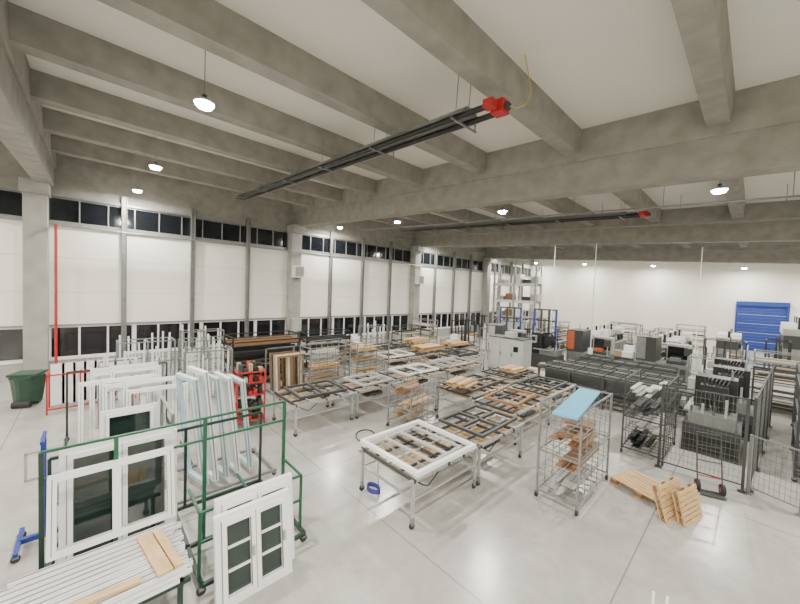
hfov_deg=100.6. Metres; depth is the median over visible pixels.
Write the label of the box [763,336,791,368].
cart
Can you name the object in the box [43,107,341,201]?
roof beam
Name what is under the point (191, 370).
frame
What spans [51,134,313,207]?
roof beam
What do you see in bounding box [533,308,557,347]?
rack
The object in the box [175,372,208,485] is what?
frame
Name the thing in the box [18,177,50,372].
concrete column
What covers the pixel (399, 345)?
window
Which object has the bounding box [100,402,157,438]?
window unit
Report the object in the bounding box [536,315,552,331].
cart
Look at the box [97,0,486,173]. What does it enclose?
roof beam
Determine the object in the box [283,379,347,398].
window
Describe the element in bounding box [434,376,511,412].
table
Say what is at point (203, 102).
lamp
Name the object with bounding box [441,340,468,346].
stack
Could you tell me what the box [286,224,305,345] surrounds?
concrete column
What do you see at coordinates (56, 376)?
rack
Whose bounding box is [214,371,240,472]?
frame
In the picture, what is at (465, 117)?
heater
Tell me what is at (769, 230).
girder
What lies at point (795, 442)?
fence
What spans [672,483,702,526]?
wooden pallet
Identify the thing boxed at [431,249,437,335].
wall post
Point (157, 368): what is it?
door frame
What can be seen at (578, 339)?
machine
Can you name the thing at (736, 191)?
roof beam
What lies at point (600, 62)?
ceiling
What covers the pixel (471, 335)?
box
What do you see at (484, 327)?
cart
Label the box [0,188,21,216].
window
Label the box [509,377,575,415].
table
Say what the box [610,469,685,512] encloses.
wooden pallet
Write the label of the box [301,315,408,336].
window
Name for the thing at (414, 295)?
concrete column
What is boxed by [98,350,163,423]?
rack
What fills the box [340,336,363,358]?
box
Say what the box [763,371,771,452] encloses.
fence
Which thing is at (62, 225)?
pipe
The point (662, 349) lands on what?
storage rack
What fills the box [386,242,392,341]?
wall post
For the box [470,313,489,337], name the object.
cart
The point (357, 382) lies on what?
window
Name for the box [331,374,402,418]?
table
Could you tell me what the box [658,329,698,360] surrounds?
profile machining centre
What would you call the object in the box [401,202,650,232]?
heater
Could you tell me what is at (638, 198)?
roof beam
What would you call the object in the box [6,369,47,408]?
waste bin
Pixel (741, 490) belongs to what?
fence
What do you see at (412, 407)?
trolley
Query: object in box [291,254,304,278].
heater
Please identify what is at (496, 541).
floor
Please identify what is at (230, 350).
rack
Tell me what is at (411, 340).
stack
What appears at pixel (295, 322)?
electrical box
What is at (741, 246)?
roof beam
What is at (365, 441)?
window
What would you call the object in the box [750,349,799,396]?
storage rack
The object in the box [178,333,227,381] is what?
rack
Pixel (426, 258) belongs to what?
window
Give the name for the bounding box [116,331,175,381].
rack
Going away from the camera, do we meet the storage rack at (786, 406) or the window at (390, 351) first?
the storage rack at (786, 406)
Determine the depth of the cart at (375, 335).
21.43 m
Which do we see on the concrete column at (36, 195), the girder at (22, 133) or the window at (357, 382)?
the girder at (22, 133)
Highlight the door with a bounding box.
[734,301,790,352]
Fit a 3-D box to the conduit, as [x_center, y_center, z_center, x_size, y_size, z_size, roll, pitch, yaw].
[14.972,-3.632,18.187,20.360,2.902,30.503,0,3,-43]
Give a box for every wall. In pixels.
[0,141,533,381]
[534,260,799,345]
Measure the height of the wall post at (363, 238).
7.600 m
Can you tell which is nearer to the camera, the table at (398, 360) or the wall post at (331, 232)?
the table at (398, 360)
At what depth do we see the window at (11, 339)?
12.61 m
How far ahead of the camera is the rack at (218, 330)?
15.06 m
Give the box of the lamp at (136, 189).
[132,171,141,192]
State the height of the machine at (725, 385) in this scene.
2.250 m
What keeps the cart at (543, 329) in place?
on the floor
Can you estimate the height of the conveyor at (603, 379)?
1.180 m
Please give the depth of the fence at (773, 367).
10.70 m
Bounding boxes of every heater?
[235,55,531,200]
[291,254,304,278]
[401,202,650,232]
[415,267,423,284]
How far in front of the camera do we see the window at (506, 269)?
37.35 m
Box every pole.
[550,245,555,335]
[588,244,596,354]
[693,247,702,373]
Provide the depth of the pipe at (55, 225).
12.75 m
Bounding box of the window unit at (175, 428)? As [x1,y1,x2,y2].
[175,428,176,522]
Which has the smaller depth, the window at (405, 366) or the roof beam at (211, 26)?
the roof beam at (211, 26)
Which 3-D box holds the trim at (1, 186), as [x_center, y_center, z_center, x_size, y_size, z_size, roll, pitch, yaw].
[-1.019,-3.635,24.898,48.500,1.200,0.100,0,3,-43]
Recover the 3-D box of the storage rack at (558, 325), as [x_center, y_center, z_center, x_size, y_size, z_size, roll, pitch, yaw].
[12.754,2.535,26.625,2.032,1.920,0.900,0,3,-43]
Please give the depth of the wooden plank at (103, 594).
3.35 m
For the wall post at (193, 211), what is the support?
on the floor
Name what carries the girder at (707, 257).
on the concrete column at (487, 262)
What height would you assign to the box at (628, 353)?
1.150 m
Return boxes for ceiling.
[8,0,799,221]
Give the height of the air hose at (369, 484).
0.671 m
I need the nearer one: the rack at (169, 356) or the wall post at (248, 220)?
the rack at (169, 356)
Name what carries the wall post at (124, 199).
on the floor
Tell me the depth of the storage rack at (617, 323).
30.37 m
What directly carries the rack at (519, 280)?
on the floor
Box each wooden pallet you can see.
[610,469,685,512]
[651,477,681,523]
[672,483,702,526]
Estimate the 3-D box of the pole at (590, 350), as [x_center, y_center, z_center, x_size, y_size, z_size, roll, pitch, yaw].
[10.130,0.174,17.427,0.160,7.116,0.200,0,3,-43]
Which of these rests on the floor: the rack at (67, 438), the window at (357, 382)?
the rack at (67, 438)
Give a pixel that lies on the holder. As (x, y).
(653, 592)
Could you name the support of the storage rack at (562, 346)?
on the floor
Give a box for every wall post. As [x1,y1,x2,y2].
[121,196,126,357]
[189,208,195,349]
[244,217,250,336]
[327,231,333,341]
[359,237,364,341]
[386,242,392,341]
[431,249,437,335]
[450,252,455,333]
[467,255,472,331]
[496,260,500,322]
[508,262,512,319]
[519,264,523,320]
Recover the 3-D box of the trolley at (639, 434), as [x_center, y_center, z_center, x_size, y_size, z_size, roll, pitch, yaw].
[6.696,2.949,8.865,1.820,1.950,0.906,0,3,-43]
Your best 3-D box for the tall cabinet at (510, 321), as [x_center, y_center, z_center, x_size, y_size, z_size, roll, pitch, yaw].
[9.169,2.311,27.357,1.900,2.050,0.940,3,2,17]
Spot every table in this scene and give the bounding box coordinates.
[271,382,355,436]
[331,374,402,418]
[358,426,479,529]
[359,344,408,364]
[364,351,422,373]
[376,365,446,404]
[395,342,437,361]
[405,349,450,364]
[421,358,482,383]
[428,408,524,485]
[433,344,477,359]
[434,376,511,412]
[437,350,485,375]
[472,387,551,444]
[477,369,539,396]
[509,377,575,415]
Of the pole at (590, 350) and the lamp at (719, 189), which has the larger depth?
the pole at (590, 350)
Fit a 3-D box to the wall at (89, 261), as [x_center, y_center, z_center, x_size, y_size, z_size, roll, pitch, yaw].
[-1.238,-1.568,25.127,48.500,9.200,0.360,0,3,-43]
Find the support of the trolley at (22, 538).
on the floor
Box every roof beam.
[9,2,422,186]
[30,68,376,194]
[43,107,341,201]
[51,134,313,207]
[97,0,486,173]
[361,0,581,156]
[371,217,438,233]
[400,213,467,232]
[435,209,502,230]
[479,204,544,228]
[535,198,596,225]
[550,245,566,248]
[611,189,661,222]
[628,244,642,248]
[671,0,734,127]
[680,243,690,247]
[721,177,745,218]
[739,243,747,247]
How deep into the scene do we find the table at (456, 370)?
14.25 m
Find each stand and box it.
[160,396,276,505]
[265,346,294,400]
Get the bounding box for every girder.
[0,0,56,186]
[292,75,799,226]
[414,200,799,246]
[485,242,799,263]
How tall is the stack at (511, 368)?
0.128 m
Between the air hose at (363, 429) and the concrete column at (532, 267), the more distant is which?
the concrete column at (532, 267)
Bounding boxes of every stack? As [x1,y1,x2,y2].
[402,337,428,343]
[411,343,445,351]
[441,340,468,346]
[446,376,478,389]
[499,364,525,372]
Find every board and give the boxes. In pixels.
[552,388,599,420]
[560,417,596,429]
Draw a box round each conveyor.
[536,359,693,418]
[567,358,684,398]
[579,354,678,373]
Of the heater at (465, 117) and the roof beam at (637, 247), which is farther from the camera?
the roof beam at (637, 247)
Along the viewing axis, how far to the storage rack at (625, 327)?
27.67 m
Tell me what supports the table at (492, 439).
on the floor
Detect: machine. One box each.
[487,319,526,358]
[531,326,563,366]
[566,324,614,360]
[636,330,692,381]
[681,361,742,464]
[705,354,753,441]
[707,348,749,397]
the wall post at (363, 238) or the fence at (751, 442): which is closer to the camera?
the fence at (751, 442)
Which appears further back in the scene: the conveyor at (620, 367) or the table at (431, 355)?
the table at (431, 355)
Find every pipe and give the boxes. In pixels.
[54,224,57,363]
[62,225,480,272]
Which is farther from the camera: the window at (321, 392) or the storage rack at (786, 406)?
the storage rack at (786, 406)
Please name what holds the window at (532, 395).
on the table at (526, 409)
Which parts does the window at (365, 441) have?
window frame on the table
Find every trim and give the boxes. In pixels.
[0,185,531,277]
[0,310,528,364]
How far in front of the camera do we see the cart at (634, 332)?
23.17 m
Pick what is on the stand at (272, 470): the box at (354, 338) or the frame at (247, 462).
the frame at (247, 462)
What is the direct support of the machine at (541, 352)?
on the floor
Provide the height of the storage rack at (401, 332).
1.620 m
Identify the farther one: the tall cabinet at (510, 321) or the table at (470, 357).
the tall cabinet at (510, 321)
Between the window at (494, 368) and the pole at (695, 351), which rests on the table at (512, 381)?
the window at (494, 368)
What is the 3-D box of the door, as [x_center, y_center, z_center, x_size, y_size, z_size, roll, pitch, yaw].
[29.692,2.038,27.341,0.250,4.100,3.000,0,3,-43]
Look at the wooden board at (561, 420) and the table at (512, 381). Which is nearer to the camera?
the wooden board at (561, 420)
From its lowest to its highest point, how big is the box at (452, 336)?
1.150 m
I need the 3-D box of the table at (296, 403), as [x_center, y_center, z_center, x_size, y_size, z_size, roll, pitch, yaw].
[-2.584,3.087,9.933,2.000,0.917,1.500,0,3,-43]
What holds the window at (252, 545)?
on the floor
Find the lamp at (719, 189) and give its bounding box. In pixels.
[711,183,728,193]
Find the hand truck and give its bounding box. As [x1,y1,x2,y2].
[694,431,726,500]
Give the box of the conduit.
[358,171,799,251]
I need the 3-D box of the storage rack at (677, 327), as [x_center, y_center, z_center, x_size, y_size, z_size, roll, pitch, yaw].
[24.467,2.914,28.001,0.900,1.920,2.032,0,3,-43]
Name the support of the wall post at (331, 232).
on the floor
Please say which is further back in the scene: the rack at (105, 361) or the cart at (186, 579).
the rack at (105, 361)
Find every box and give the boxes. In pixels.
[290,318,301,331]
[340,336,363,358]
[440,334,459,344]
[460,332,476,342]
[524,362,544,376]
[614,345,635,360]
[728,354,739,359]
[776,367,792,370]
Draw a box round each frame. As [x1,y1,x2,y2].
[45,446,174,562]
[78,374,187,453]
[89,362,160,440]
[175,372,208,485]
[187,365,218,481]
[201,373,228,477]
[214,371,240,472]
[227,374,252,468]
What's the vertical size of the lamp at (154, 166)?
1.230 m
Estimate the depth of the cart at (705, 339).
18.01 m
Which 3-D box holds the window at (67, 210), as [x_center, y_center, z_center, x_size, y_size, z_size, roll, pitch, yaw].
[-10.267,-3.682,16.413,9.845,1.000,0.105,0,3,-43]
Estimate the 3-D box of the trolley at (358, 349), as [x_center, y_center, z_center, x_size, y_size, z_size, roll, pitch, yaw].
[-1.343,2.506,13.587,1.720,1.900,0.856,0,3,-43]
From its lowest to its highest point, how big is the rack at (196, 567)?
2.015 m
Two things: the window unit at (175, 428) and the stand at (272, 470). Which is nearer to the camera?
the window unit at (175, 428)
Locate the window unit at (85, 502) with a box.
[58,426,174,561]
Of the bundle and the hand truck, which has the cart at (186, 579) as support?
the bundle
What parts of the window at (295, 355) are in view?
timber sash frame, timber sash frame, timber sash frame, timber sash frame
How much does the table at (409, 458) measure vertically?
0.917 m
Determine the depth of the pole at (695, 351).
18.07 m
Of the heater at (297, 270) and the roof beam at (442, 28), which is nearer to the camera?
the roof beam at (442, 28)
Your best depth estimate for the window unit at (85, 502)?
4.50 m
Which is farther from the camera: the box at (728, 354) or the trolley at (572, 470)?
the box at (728, 354)
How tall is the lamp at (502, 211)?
1.230 m
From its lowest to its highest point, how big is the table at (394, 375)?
0.920 m
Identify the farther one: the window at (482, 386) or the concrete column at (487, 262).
the concrete column at (487, 262)
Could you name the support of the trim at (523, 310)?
attached to the wall at (89, 261)
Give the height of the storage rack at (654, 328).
1.620 m
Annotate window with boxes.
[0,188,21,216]
[0,328,22,362]
[49,196,287,247]
[49,319,285,358]
[213,487,292,603]
[214,472,294,559]
[269,351,304,393]
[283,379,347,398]
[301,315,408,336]
[302,234,410,262]
[343,372,392,386]
[360,419,476,477]
[368,342,402,348]
[373,349,414,357]
[388,363,438,375]
[418,312,480,328]
[421,252,482,270]
[428,356,475,367]
[438,404,517,438]
[442,348,478,355]
[443,374,500,392]
[481,365,532,378]
[483,386,535,406]
[489,310,528,323]
[491,263,530,276]
[516,375,567,391]
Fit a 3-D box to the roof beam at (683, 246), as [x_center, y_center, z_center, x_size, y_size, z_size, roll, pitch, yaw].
[15.863,-3.947,19.093,9.760,0.600,0.410,0,3,-43]
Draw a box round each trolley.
[10,430,61,563]
[299,341,350,391]
[308,338,350,379]
[344,337,389,381]
[386,373,439,425]
[534,385,612,515]
[620,369,679,465]
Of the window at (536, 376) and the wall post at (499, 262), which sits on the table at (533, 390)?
the window at (536, 376)
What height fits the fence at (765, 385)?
2.000 m
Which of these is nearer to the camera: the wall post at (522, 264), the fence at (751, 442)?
the fence at (751, 442)
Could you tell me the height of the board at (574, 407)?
0.035 m
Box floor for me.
[0,327,799,603]
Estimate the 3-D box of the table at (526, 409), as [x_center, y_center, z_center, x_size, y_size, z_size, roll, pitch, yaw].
[3.392,3.304,9.982,2.300,0.918,1.400,0,3,-43]
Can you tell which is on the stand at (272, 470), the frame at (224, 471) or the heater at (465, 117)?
the frame at (224, 471)
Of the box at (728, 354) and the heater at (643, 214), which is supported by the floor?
the box at (728, 354)
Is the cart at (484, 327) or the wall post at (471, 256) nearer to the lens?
the cart at (484, 327)
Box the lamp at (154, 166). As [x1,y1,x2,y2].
[149,137,161,169]
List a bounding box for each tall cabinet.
[488,331,531,371]
[501,319,523,330]
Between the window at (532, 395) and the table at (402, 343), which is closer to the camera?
the window at (532, 395)
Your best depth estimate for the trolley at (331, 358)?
14.34 m
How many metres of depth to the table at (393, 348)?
17.88 m
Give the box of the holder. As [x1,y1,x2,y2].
[651,591,668,603]
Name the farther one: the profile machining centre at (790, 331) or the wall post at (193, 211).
the profile machining centre at (790, 331)
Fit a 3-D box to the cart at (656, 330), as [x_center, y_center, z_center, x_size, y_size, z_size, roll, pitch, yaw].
[19.069,2.819,25.283,1.000,1.914,1.656,0,3,-43]
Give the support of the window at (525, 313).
in the wall at (89, 261)
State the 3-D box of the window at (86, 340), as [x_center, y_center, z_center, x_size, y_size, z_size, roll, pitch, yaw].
[-10.478,1.635,16.593,9.915,1.310,0.105,0,3,-43]
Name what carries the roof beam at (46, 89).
attached to the ceiling
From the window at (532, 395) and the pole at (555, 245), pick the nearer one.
the window at (532, 395)
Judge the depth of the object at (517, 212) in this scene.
16.63 m
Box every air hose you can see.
[356,429,374,441]
[367,463,379,494]
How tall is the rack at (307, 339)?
1.820 m
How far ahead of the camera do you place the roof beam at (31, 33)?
6.83 m
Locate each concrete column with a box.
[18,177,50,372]
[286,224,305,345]
[408,245,424,337]
[481,257,493,331]
[528,266,539,326]
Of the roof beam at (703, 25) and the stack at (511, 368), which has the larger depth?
the stack at (511, 368)
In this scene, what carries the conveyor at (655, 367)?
on the floor
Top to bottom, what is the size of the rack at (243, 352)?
1.970 m
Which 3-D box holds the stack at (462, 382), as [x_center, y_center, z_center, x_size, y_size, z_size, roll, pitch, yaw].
[2.041,2.627,10.847,0.726,0.128,0.998,4,3,37]
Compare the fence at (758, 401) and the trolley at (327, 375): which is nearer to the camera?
the fence at (758, 401)
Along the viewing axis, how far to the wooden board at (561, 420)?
6.88 m
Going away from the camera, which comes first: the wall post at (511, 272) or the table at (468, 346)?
the table at (468, 346)
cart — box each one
[138,531,190,603]
[234,360,265,427]
[358,321,386,345]
[451,317,474,344]
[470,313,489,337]
[478,324,508,350]
[524,317,546,338]
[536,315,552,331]
[627,328,648,355]
[636,326,665,336]
[687,349,728,381]
[702,337,746,371]
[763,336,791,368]
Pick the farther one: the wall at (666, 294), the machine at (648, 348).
the wall at (666, 294)
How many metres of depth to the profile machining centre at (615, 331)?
24.21 m
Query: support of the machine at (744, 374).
on the floor
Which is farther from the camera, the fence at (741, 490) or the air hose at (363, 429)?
the air hose at (363, 429)
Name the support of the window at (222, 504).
on the floor
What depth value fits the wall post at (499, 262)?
35.76 m
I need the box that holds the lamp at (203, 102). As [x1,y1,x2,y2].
[194,50,214,110]
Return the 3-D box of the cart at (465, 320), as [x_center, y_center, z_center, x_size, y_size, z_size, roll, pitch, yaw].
[4.700,2.207,24.695,1.656,2.127,1.000,0,3,-43]
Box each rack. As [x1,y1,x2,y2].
[38,401,306,596]
[46,357,139,415]
[57,362,192,504]
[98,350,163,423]
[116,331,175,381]
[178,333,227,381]
[179,323,223,369]
[183,341,232,400]
[222,330,301,385]
[297,328,351,371]
[391,324,421,347]
[412,318,437,342]
[492,266,542,335]
[533,308,557,347]
[545,327,567,348]
[551,321,569,344]
[609,321,637,345]
[617,323,642,340]
[653,328,672,335]
[661,341,680,359]
[675,324,706,347]
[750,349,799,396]
[750,363,798,412]
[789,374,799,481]
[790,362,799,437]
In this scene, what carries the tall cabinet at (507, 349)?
on the floor
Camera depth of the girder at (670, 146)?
7.58 m
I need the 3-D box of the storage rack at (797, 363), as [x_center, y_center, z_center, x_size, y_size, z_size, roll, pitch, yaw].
[12.243,3.036,9.737,2.624,2.120,0.900,0,3,-41]
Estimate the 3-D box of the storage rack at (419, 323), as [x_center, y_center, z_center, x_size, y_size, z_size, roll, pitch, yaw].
[1.790,2.213,24.440,0.900,1.920,2.032,0,3,-43]
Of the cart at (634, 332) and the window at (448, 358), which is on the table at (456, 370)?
the window at (448, 358)
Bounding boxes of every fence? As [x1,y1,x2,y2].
[654,384,750,494]
[744,387,763,493]
[744,434,799,517]
[758,378,767,469]
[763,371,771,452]
[767,365,774,437]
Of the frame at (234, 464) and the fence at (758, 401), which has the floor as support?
the fence at (758, 401)
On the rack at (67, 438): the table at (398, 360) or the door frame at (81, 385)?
the door frame at (81, 385)
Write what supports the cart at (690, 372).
on the floor
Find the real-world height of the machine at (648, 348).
2.400 m
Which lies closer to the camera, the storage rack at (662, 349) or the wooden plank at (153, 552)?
the wooden plank at (153, 552)
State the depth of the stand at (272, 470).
6.59 m
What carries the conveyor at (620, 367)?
on the floor
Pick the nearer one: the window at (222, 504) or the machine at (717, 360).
the window at (222, 504)
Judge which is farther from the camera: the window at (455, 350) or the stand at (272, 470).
the window at (455, 350)
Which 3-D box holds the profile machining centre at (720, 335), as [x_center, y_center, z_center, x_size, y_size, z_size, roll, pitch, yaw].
[23.684,3.003,23.694,4.025,2.000,1.630,0,3,-43]
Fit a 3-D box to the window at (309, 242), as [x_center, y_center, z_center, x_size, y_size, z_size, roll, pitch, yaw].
[-2.705,-3.664,23.481,9.745,1.000,0.105,0,3,-43]
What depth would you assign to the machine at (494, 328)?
19.97 m
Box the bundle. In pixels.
[0,520,192,603]
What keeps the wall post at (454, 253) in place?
on the floor
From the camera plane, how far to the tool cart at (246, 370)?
9.39 m
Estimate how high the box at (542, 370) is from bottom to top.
0.810 m
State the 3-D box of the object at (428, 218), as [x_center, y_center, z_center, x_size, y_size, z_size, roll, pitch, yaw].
[1.070,-5.132,19.767,9.660,0.600,0.410,0,3,-43]
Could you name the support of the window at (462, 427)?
on the table at (492, 439)
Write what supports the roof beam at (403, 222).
attached to the ceiling
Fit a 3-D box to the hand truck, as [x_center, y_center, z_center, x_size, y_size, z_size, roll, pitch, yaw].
[6.511,3.408,6.946,0.470,1.162,0.513,3,2,27]
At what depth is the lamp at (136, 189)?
13.88 m
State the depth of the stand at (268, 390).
12.50 m
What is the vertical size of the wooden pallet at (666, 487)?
0.622 m
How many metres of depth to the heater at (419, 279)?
26.29 m
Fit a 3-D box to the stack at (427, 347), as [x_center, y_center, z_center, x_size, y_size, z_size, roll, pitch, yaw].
[1.492,2.385,17.437,1.598,0.218,1.036,0,3,-43]
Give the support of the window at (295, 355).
attached to the stand at (268, 390)
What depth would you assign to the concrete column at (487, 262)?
33.71 m
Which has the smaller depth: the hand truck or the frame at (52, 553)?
the frame at (52, 553)
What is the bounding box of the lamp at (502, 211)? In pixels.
[498,205,506,213]
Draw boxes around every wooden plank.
[70,575,140,603]
[136,529,183,577]
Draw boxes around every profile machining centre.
[587,323,627,349]
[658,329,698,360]
[714,329,748,360]
[777,316,799,370]
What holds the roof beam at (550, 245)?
attached to the ceiling

